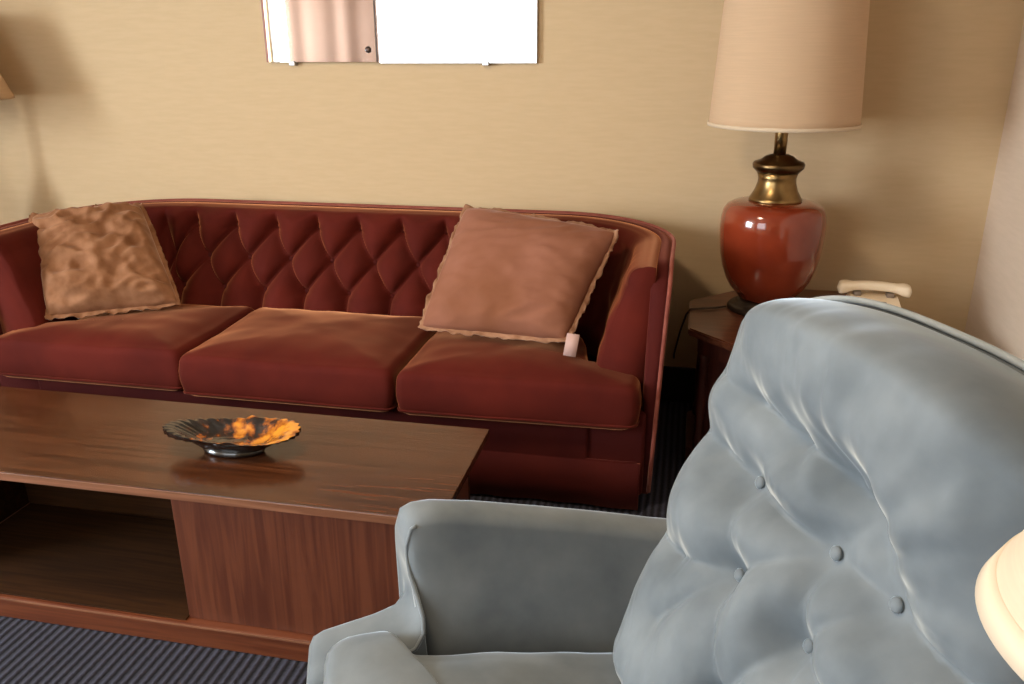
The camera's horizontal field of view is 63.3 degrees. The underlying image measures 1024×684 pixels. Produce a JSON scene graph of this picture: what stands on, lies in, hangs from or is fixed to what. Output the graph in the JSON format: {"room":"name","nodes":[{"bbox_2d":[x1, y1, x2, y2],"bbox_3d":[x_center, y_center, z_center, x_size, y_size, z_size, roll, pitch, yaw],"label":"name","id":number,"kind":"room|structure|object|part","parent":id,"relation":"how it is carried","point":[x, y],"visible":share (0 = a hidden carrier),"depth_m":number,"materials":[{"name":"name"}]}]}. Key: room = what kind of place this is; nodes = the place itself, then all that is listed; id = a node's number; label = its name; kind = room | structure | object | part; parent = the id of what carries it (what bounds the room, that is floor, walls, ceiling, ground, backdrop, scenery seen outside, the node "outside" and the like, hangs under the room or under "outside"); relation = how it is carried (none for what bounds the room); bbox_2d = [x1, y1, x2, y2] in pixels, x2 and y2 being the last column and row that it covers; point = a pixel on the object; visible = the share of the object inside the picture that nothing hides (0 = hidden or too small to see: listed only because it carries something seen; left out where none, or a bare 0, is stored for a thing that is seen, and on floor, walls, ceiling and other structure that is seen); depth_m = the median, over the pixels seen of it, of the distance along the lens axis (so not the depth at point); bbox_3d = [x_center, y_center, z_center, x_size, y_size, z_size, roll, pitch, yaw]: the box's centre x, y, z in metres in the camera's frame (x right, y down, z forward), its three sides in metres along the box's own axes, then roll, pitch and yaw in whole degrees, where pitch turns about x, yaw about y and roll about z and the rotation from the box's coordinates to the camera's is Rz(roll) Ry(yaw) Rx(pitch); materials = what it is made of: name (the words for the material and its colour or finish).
{"room":"living room","nodes":[
{"label":"living room","id":0,"kind":"room"},
{"bbox_2d":[0,401,692,683],"bbox_3d":[-1.417,0.924,1.681,5.630,0.100,4.740,4,20,11],"label":"floor","id":1,"kind":"structure","parent":0,"point":[31,652],"depth_m":2.00,"materials":[{"name":"carpet"}]},
{"bbox_2d":[0,386,488,661],"bbox_3d":[-1.158,0.438,2.263,2.145,0.420,0.479,4,20,11],"label":"coffee table","id":2,"kind":"object","parent":1,"relation":"on","point":[111,522],"visible":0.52,"depth_m":2.04,"materials":[{"name":"brown wood"}]},
{"bbox_2d":[162,415,300,458],"bbox_3d":[-0.699,0.242,2.078,0.356,0.071,0.152,2,20,8],"label":"decorative bowl","id":3,"kind":"object","parent":2,"relation":"on","point":[238,437],"visible":1,"depth_m":2.09,"materials":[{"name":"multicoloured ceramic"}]},
{"bbox_3d":[-1.119,0.358,2.429,2.055,0.336,0.014,4,20,11],"label":"panel","id":4,"kind":"part","parent":2,"relation":"part of","materials":[{"name":"brown wood"}]},
{"bbox_3d":[-0.492,0.534,1.927,0.608,0.336,0.018,4,20,11],"label":"panel","id":5,"kind":"part","parent":2,"relation":"part of","materials":[{"name":"brown wood"}]},
{"bbox_3d":[-0.163,0.488,2.050,0.018,0.336,0.374,4,20,11],"label":"panel","id":6,"kind":"part","parent":2,"relation":"part of","materials":[{"name":"brown wood"}]},
{"bbox_2d":[0,198,675,509],"bbox_3d":[-0.639,-0.037,3.053,2.397,0.778,0.923,4,20,11],"label":"sofa","id":7,"kind":"object","parent":1,"relation":"on","point":[299,307],"visible":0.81,"depth_m":2.78,"materials":[{"name":"red fabric"}]},
{"bbox_3d":[-1.723,0.191,3.022,0.210,0.280,0.110,4,20,11],"label":"arm","id":8,"kind":"part","parent":7,"relation":"part of","materials":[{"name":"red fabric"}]},
{"bbox_2d":[28,202,180,320],"bbox_3d":[-1.512,-0.307,3.070,0.456,0.379,0.422,-10,22,-25],"label":"throw pillow","id":9,"kind":"object","parent":7,"relation":"on","point":[108,257],"visible":0.98,"depth_m":2.99,"materials":[{"name":"brown fabric"}]},
{"bbox_2d":[0,304,254,390],"bbox_3d":[-1.403,-0.021,3.055,0.751,0.176,0.544,4,20,11],"label":"seat cushion","id":10,"kind":"object","parent":7,"relation":"on","point":[136,350],"depth_m":2.84,"materials":[{"name":"red fabric"}]},
{"bbox_2d":[179,307,436,411],"bbox_3d":[-0.676,0.031,2.896,0.745,0.179,0.573,4,20,11],"label":"seat cushion","id":11,"kind":"object","parent":7,"relation":"on","point":[331,357],"depth_m":2.69,"materials":[{"name":"red fabric"}]},
{"bbox_3d":[-0.672,0.198,2.964,1.950,0.255,0.450,4,20,11],"label":"seat","id":12,"kind":"part","parent":7,"relation":"part of","materials":[{"name":"red fabric"}]},
{"bbox_3d":[-0.631,-0.204,3.035,2.300,0.444,0.745,4,20,11],"label":"backrest","id":13,"kind":"part","parent":7,"relation":"part of","materials":[{"name":"red fabric"}]},
{"bbox_2d":[418,204,618,356],"bbox_3d":[0.018,-0.227,2.760,0.584,0.376,0.367,9,22,24],"label":"throw pillow","id":14,"kind":"object","parent":7,"relation":"on","point":[503,274],"visible":1,"depth_m":2.69,"materials":[{"name":"fabric"}]},
{"bbox_2d":[396,331,641,429],"bbox_3d":[0.060,0.079,2.750,0.755,0.179,0.569,4,20,11],"label":"seat cushion","id":15,"kind":"object","parent":7,"relation":"on","point":[443,374],"depth_m":2.52,"materials":[{"name":"red fabric"}]},
{"bbox_3d":[0.312,0.326,2.615,0.210,0.280,0.110,4,20,11],"label":"arm","id":16,"kind":"part","parent":7,"relation":"part of","materials":[{"name":"red fabric"}]},
{"bbox_2d":[306,295,1023,683],"bbox_3d":[0.145,0.504,1.071,0.869,1.087,0.950,-4,20,-9],"label":"armchair","id":17,"kind":"object","parent":1,"relation":"on","point":[855,475],"visible":1,"depth_m":1.01,"materials":[{"name":"blue grey leather"}]},
{"bbox_2d":[323,631,620,683],"bbox_3d":[0.023,0.657,1.104,0.552,0.240,0.703,-4,20,-9],"label":"seat cushion","id":18,"kind":"object","parent":17,"relation":"on","point":[350,657],"depth_m":1.29,"materials":[{"name":"blue fabric"}]},
{"bbox_3d":[0.056,0.542,1.475,0.822,0.551,0.195,-4,20,-9],"label":"arm","id":19,"kind":"part","parent":17,"relation":"part of","materials":[{"name":"blue fabric"}]},
{"bbox_2d":[613,298,1023,683],"bbox_3d":[0.366,0.302,1.028,0.336,0.679,0.618,-5,20,-14],"label":"cushion","id":20,"kind":"object","parent":17,"relation":"on","point":[855,475],"depth_m":0.94,"materials":[{"name":"blue fabric"}]},
{"bbox_2d":[685,289,920,460],"bbox_3d":[0.993,0.164,2.872,0.780,0.505,0.780,4,20,11],"label":"end table","id":21,"kind":"object","parent":1,"relation":"on","point":[715,331],"visible":0.23,"depth_m":2.80,"materials":[{"name":"brown wood"}]},
{"bbox_3d":[0.696,0.106,3.067,0.040,0.345,0.040,4,20,11],"label":"post","id":22,"kind":"part","parent":21,"relation":"part of","materials":[{"name":"brown wood"}]},
{"bbox_2d":[673,305,725,358],"bbox_3d":[0.634,-0.023,3.094,0.142,0.318,0.336,-7,21,-17],"label":"lamp cord","id":23,"kind":"object","parent":21,"relation":"hanging from","point":[685,316],"visible":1,"depth_m":2.92,"materials":[{"name":"brown plastic"}]},
{"bbox_3d":[0.640,0.198,2.813,0.040,0.345,0.040,4,20,11],"label":"post","id":24,"kind":"part","parent":21,"relation":"part of","materials":[{"name":"brown wood"}]},
{"bbox_2d":[707,0,869,315],"bbox_3d":[0.880,-0.646,2.720,0.479,1.123,0.479,4,20,11],"label":"table lamp","id":25,"kind":"object","parent":21,"relation":"on","point":[784,67],"visible":0.94,"depth_m":2.52,"materials":[{"name":"beige fabric"}]},
{"bbox_3d":[0.880,-0.724,2.692,0.042,0.230,0.042,4,20,11],"label":"stem","id":26,"kind":"part","parent":25,"relation":"part of","materials":[{"name":"gold metal"}]},
{"bbox_3d":[0.879,-0.939,2.615,0.472,0.500,0.472,4,20,11],"label":"lamp shade","id":27,"kind":"part","parent":25,"relation":"part of","materials":[{"name":"fabric"}]},
{"bbox_2d":[837,280,911,307],"bbox_3d":[1.193,-0.132,2.775,0.275,0.116,0.212,5,20,15],"label":"telephone","id":28,"kind":"object","parent":21,"relation":"on","point":[844,286],"visible":0.3,"depth_m":2.80,"materials":[{"name":"beige plastic"}]},
{"bbox_2d":[975,530,1023,680],"bbox_3d":[0.414,0.590,0.619,0.262,1.228,0.262,4,20,11],"label":"floor lamp","id":29,"kind":"object","parent":1,"relation":"on","point":[999,587],"visible":1,"depth_m":0.50,"materials":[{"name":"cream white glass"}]},
{"bbox_3d":[0.411,0.109,0.447,0.260,0.150,0.260,4,20,11],"label":"lamp shade","id":30,"kind":"part","parent":29,"relation":"part of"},
{"bbox_3d":[-2.208,-0.047,3.507,0.780,0.505,0.780,4,20,11],"label":"end table","id":31,"kind":"object","parent":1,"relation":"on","visible":0},
{"bbox_2d":[0,74,14,99],"bbox_3d":[-2.306,-0.802,3.356,0.580,1.020,0.580,4,20,11],"label":"table lamp","id":32,"kind":"object","parent":31,"relation":"on","point":[5,92],"visible":1,"depth_m":3.33,"materials":[{"name":"beige fabric"}]},
{"bbox_2d":[0,0,1023,367],"bbox_3d":[-0.947,-1.040,3.378,5.630,2.450,0.120,4,20,11],"label":"wall","id":33,"kind":"structure","parent":0,"point":[114,101],"depth_m":3.19,"materials":[{"name":"paint"}]},
{"bbox_2d":[261,0,536,65],"bbox_3d":[-0.438,-1.440,3.039,1.081,0.813,0.030,4,20,11],"label":"wall mirror","id":34,"kind":"object","parent":33,"relation":"attached to","point":[485,32],"visible":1,"depth_m":3.13,"materials":[{"name":"clear glass"}]},
{"bbox_3d":[-0.741,-1.466,3.097,0.448,0.800,0.008,4,20,11],"label":"panel","id":35,"kind":"part","parent":34,"relation":"part of","materials":[{"name":"clear glass"}]},
{"bbox_3d":[-0.551,-1.116,3.170,0.026,0.026,0.010,4,20,11],"label":"fixing knob","id":36,"kind":"part","parent":34,"relation":"part of","materials":[{"name":"brown metal"}]},
{"bbox_3d":[-0.213,-1.429,2.992,0.619,0.804,0.008,4,20,11],"label":"panel","id":37,"kind":"part","parent":34,"relation":"part of","materials":[{"name":"clear glass"}]},
{"bbox_2d":[660,366,695,402],"bbox_3d":[-0.955,0.066,3.702,5.390,0.150,0.018,4,20,11],"label":"baseboard","id":38,"kind":"structure","parent":33,"relation":"attached to","point":[678,383],"depth_m":3.37,"materials":[{"name":"grey"}]},
{"bbox_2d":[965,21,1023,359],"bbox_3d":[1.273,-0.097,0.712,0.120,2.450,4.500,4,20,11],"label":"wall","id":39,"kind":"structure","parent":0,"point":[995,317],"depth_m":2.75,"materials":[{"name":"paint"}]}
]}

